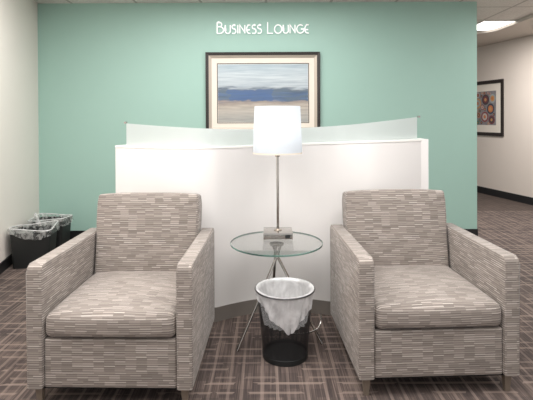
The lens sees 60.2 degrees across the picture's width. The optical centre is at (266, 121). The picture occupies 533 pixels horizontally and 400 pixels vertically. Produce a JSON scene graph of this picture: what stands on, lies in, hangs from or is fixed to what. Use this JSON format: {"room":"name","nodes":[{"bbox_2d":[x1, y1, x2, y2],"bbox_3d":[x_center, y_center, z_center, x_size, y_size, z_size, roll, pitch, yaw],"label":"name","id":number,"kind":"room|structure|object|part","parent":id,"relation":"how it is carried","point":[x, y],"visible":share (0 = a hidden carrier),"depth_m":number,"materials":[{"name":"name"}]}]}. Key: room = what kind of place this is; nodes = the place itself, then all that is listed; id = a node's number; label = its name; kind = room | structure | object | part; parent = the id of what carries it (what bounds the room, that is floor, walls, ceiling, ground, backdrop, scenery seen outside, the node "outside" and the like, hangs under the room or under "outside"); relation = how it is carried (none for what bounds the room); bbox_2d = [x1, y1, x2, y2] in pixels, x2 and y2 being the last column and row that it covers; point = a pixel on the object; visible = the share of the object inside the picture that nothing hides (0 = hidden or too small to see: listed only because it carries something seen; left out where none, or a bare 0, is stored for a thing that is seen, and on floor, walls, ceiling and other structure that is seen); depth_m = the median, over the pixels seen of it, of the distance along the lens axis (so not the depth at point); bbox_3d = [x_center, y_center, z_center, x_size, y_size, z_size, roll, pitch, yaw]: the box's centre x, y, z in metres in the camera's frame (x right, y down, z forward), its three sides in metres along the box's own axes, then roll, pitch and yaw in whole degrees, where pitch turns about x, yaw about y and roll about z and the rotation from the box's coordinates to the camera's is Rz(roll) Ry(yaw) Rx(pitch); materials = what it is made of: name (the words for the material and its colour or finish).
{"room":"office waiting area","nodes":[
{"label":"office waiting area","id":0,"kind":"room"},
{"bbox_2d":[0,0,38,262],"bbox_3d":[-2.258,0.018,3.082,0.100,2.740,4.600,0,0,-11],"label":"wall","id":1,"kind":"structure","parent":0,"point":[19,123],"depth_m":4.66,"materials":[{"name":"white paint"}]},
{"bbox_2d":[0,254,12,274],"bbox_3d":[-2.198,1.339,3.102,0.012,0.098,4.600,0,0,-11],"label":"baseboard","id":2,"kind":"structure","parent":1,"relation":"attached to","point":[6,263],"depth_m":4.27,"materials":[{"name":"black plastic"}]},
{"bbox_2d":[38,2,476,230],"bbox_3d":[-0.152,-0.007,5.419,5.199,2.740,0.140,0,0,0],"label":"wall","id":3,"kind":"structure","parent":0,"point":[102,66],"depth_m":5.34,"materials":[{"name":"teal paint"}]},
{"bbox_2d":[205,52,319,128],"bbox_3d":[-0.041,-0.329,5.329,1.324,0.941,0.034,0,0,0],"label":"framed painting","id":4,"kind":"object","parent":3,"relation":"attached to","point":[236,82],"visible":0.75,"depth_m":5.33,"materials":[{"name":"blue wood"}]},
{"bbox_2d":[216,21,308,33],"bbox_3d":[-0.044,-1.085,5.323,1.067,0.150,0.012,0,0,0],"label":"sign lettering","id":5,"kind":"object","parent":3,"relation":"attached to","point":[282,27],"visible":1,"depth_m":5.32,"materials":[{"name":"white plastic"}]},
{"bbox_2d":[70,229,477,238],"bbox_3d":[-0.094,1.314,5.425,5.103,0.098,0.157,0,0,0],"label":"baseboard","id":6,"kind":"structure","parent":3,"relation":"attached to","point":[73,234],"depth_m":5.34,"materials":[{"name":"black plastic"}]},
{"bbox_2d":[0,192,532,399],"bbox_3d":[1.506,1.382,5.260,11.000,0.050,13.500,0,0,0],"label":"floor","id":7,"kind":"structure","parent":0,"point":[328,372],"depth_m":2.56,"materials":[{"name":"carpet"}]},
{"bbox_2d":[10,225,56,268],"bbox_3d":[-2.240,1.211,4.439,0.370,0.335,0.290,0,0,-10],"label":"bin","id":8,"kind":"object","parent":7,"relation":"on","point":[25,251],"visible":0.78,"depth_m":4.31,"materials":[{"name":"black plastic"}]},
{"bbox_2d":[8,220,58,239],"bbox_3d":[-2.241,1.112,4.437,0.408,0.236,0.328,0,0,-10],"label":"liner","id":9,"kind":"object","parent":8,"relation":"in","point":[53,224],"visible":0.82,"depth_m":4.32,"materials":[{"name":"plastic"}]},
{"bbox_2d":[32,216,71,247],"bbox_3d":[-2.285,1.208,4.878,0.350,0.335,0.290,0,0,-2],"label":"bin","id":10,"kind":"object","parent":7,"relation":"on","point":[63,232],"visible":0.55,"depth_m":4.83,"materials":[{"name":"black plastic"}]},
{"bbox_2d":[28,213,71,225],"bbox_3d":[-2.285,1.079,4.847,0.392,0.304,0.390,0,0,-2],"label":"liner","id":11,"kind":"object","parent":10,"relation":"in","point":[37,220],"visible":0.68,"depth_m":4.77,"materials":[{"name":"plastic"}]},
{"bbox_2d":[26,192,214,399],"bbox_3d":[-0.748,0.918,2.615,0.804,0.934,0.839,0,0,1],"label":"armchair","id":12,"kind":"object","parent":7,"relation":"on","point":[128,301],"visible":1,"depth_m":2.28,"materials":[{"name":"fabric"}]},
{"bbox_3d":[-1.110,1.340,2.263,0.038,0.099,0.038,0,0,1],"label":"leg","id":13,"kind":"part","parent":12,"relation":"part of","materials":[{"name":"beige wood"}]},
{"bbox_3d":[-1.111,0.991,2.615,0.078,0.598,0.800,0,0,1],"label":"armrest","id":14,"kind":"part","parent":12,"relation":"part of","materials":[{"name":"fabric"}]},
{"bbox_2d":[46,271,175,336],"bbox_3d":[-0.749,0.973,2.532,0.640,0.149,0.672,0,0,1],"label":"seat cushion","id":15,"kind":"object","parent":12,"relation":"on","point":[95,303],"depth_m":2.28,"materials":[{"name":"fabric"}]},
{"bbox_3d":[-0.748,1.169,2.565,0.644,0.238,0.688,0,0,1],"label":"panel","id":16,"kind":"part","parent":12,"relation":"part of","materials":[{"name":"fabric"}]},
{"bbox_3d":[-0.742,0.749,2.911,0.641,0.601,0.246,0,0,1],"label":"backrest","id":17,"kind":"part","parent":12,"relation":"part of","materials":[{"name":"fabric"}]},
{"bbox_3d":[-0.397,1.337,2.248,0.038,0.099,0.038,0,0,1],"label":"leg","id":18,"kind":"part","parent":12,"relation":"part of","materials":[{"name":"beige wood"}]},
{"bbox_3d":[-0.385,0.988,2.600,0.078,0.598,0.800,0,0,1],"label":"armrest","id":19,"kind":"part","parent":12,"relation":"part of","materials":[{"name":"fabric"}]},
{"bbox_2d":[115,116,428,321],"bbox_3d":[0.045,0.670,3.375,2.303,1.413,0.499,0,0,0],"label":"partition","id":20,"kind":"object","parent":7,"relation":"on","point":[236,186],"depth_m":3.27,"materials":[{"name":"white plastic"}]},
{"bbox_3d":[0.050,1.328,3.294,2.296,0.098,0.299,0,0,-1],"label":"kick plate","id":21,"kind":"part","parent":20,"relation":"part of","materials":[{"name":"metal"}]},
{"bbox_3d":[1.170,0.751,3.491,0.054,1.238,0.188,0,0,0],"label":"panel","id":22,"kind":"part","parent":20,"relation":"part of","materials":[{"name":"white plastic"}]},
{"bbox_2d":[230,231,322,351],"bbox_3d":[0.064,1.069,2.901,0.580,0.620,0.580,0,0,0],"label":"side table","id":23,"kind":"object","parent":7,"relation":"on","point":[274,245],"visible":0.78,"depth_m":2.85,"materials":[{"name":"clear glass"}]},
{"bbox_3d":[-0.042,1.076,2.831,0.286,0.609,0.172,0,0,0],"label":"leg","id":24,"kind":"part","parent":23,"relation":"part of","materials":[{"name":"silver metal"}]},
{"bbox_3d":[0.044,1.074,3.012,0.018,0.608,0.293,0,0,-6],"label":"leg","id":25,"kind":"part","parent":23,"relation":"part of","materials":[{"name":"silver metal"}]},
{"bbox_3d":[0.063,0.774,2.899,0.090,0.008,0.090,0,0,0],"label":"mounting plate","id":26,"kind":"part","parent":23,"relation":"part of","materials":[{"name":"silver metal"}]},
{"bbox_3d":[0.063,0.764,2.898,0.580,0.010,0.580,0,0,0],"label":"glass","id":27,"kind":"part","parent":23,"relation":"part of","materials":[{"name":"clear glass"}]},
{"bbox_2d":[253,106,301,239],"bbox_3d":[0.073,0.330,3.019,0.325,0.855,0.325,0,0,0],"label":"table lamp","id":28,"kind":"object","parent":23,"relation":"on","point":[277,129],"visible":1,"depth_m":2.89,"materials":[{"name":"white fabric"}]},
{"bbox_3d":[0.072,0.056,3.017,0.324,0.308,0.324,0,0,0],"label":"lamp shade","id":29,"kind":"part","parent":28,"relation":"part of","materials":[{"name":"white fabric"}]},
{"bbox_3d":[0.189,1.075,2.877,0.318,0.609,0.094,0,0,0],"label":"leg","id":30,"kind":"part","parent":23,"relation":"part of","materials":[{"name":"silver metal"}]},
{"bbox_3d":[0.150,1.274,2.926,0.412,0.146,0.076,0,0,23],"label":"brace rod","id":31,"kind":"part","parent":23,"relation":"part of","materials":[{"name":"silver metal"}]},
{"bbox_2d":[255,277,314,366],"bbox_3d":[0.109,1.180,2.714,0.357,0.401,0.357,0,0,0],"label":"wastebasket","id":32,"kind":"object","parent":7,"relation":"on","point":[287,351],"visible":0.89,"depth_m":2.61,"materials":[{"name":"black metal"}]},
{"bbox_2d":[255,277,314,334],"bbox_3d":[0.111,1.094,2.716,0.352,0.230,0.346,0,0,0],"label":"liner","id":33,"kind":"object","parent":32,"relation":"in","point":[286,314],"visible":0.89,"depth_m":2.60,"materials":[{"name":"white plastic"}]},
{"bbox_2d":[330,189,519,395],"bbox_3d":[0.849,0.910,2.702,0.818,0.934,0.839,0,0,-2],"label":"armchair","id":34,"kind":"object","parent":7,"relation":"on","point":[414,293],"visible":1,"depth_m":2.38,"materials":[{"name":"fabric"}]},
{"bbox_3d":[0.480,0.983,2.680,0.079,0.598,0.800,0,0,-2],"label":"armrest","id":35,"kind":"part","parent":34,"relation":"part of","materials":[{"name":"fabric"}]},
{"bbox_3d":[0.503,1.332,2.328,0.039,0.099,0.038,0,0,-2],"label":"leg","id":36,"kind":"part","parent":34,"relation":"part of","materials":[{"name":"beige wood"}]},
{"bbox_3d":[0.836,0.742,2.998,0.652,0.601,0.246,0,0,-2],"label":"backrest","id":37,"kind":"part","parent":34,"relation":"part of","materials":[{"name":"fabric"}]},
{"bbox_2d":[374,265,500,328],"bbox_3d":[0.853,0.966,2.619,0.652,0.149,0.672,0,0,-2],"label":"seat cushion","id":38,"kind":"object","parent":34,"relation":"on","point":[406,296],"depth_m":2.35,"materials":[{"name":"fabric"}]},
{"bbox_3d":[0.852,1.162,2.652,0.656,0.238,0.688,0,0,-2],"label":"panel","id":39,"kind":"part","parent":34,"relation":"part of","materials":[{"name":"fabric"}]},
{"bbox_3d":[1.219,0.980,2.711,0.079,0.598,0.800,0,0,-2],"label":"armrest","id":40,"kind":"part","parent":34,"relation":"part of","materials":[{"name":"fabric"}]},
{"bbox_3d":[1.229,1.329,2.358,0.039,0.099,0.038,0,0,-2],"label":"leg","id":41,"kind":"part","parent":34,"relation":"part of","materials":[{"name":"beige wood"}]},
{"bbox_2d":[34,0,532,22],"bbox_3d":[1.494,-1.408,5.240,11.000,0.050,13.500,0,0,0],"label":"ceiling","id":42,"kind":"structure","parent":0,"point":[486,9],"depth_m":5.33,"materials":[{"name":"tile"}]},
{"bbox_2d":[477,20,516,30],"bbox_3d":[3.354,-1.396,6.726,0.720,0.012,0.730,0,0,0],"label":"recessed light","id":43,"kind":"object","parent":42,"relation":"in","point":[483,25],"visible":0.38,"depth_m":6.62,"materials":[{"name":"white plastic"}]},
{"bbox_2d":[477,35,532,197],"bbox_3d":[4.348,-0.037,6.916,0.100,2.740,8.235,0,0,-13],"label":"wall","id":44,"kind":"structure","parent":0,"point":[504,163],"depth_m":7.74,"materials":[{"name":"beige paint"}]},
{"bbox_2d":[477,79,503,135],"bbox_3d":[3.958,-0.236,8.411,0.034,0.990,1.050,0,0,-13],"label":"framed print","id":45,"kind":"object","parent":44,"relation":"attached to","point":[490,93],"visible":0.68,"depth_m":8.22,"materials":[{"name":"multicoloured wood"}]},
{"bbox_2d":[477,14,532,46],"bbox_3d":[3.526,-1.374,5.906,2.097,0.044,10.301,0,0,-12],"label":"ceiling","id":46,"kind":"structure","parent":44,"relation":"attached to","point":[523,27],"depth_m":7.08,"materials":[{"name":"grey paint"}]},
{"bbox_2d":[477,186,532,204],"bbox_3d":[4.298,1.273,6.913,0.014,0.120,8.235,0,0,-13],"label":"baseboard","id":47,"kind":"structure","parent":44,"relation":"attached to","point":[497,193],"depth_m":7.83,"materials":[{"name":"black plastic"}]}
]}

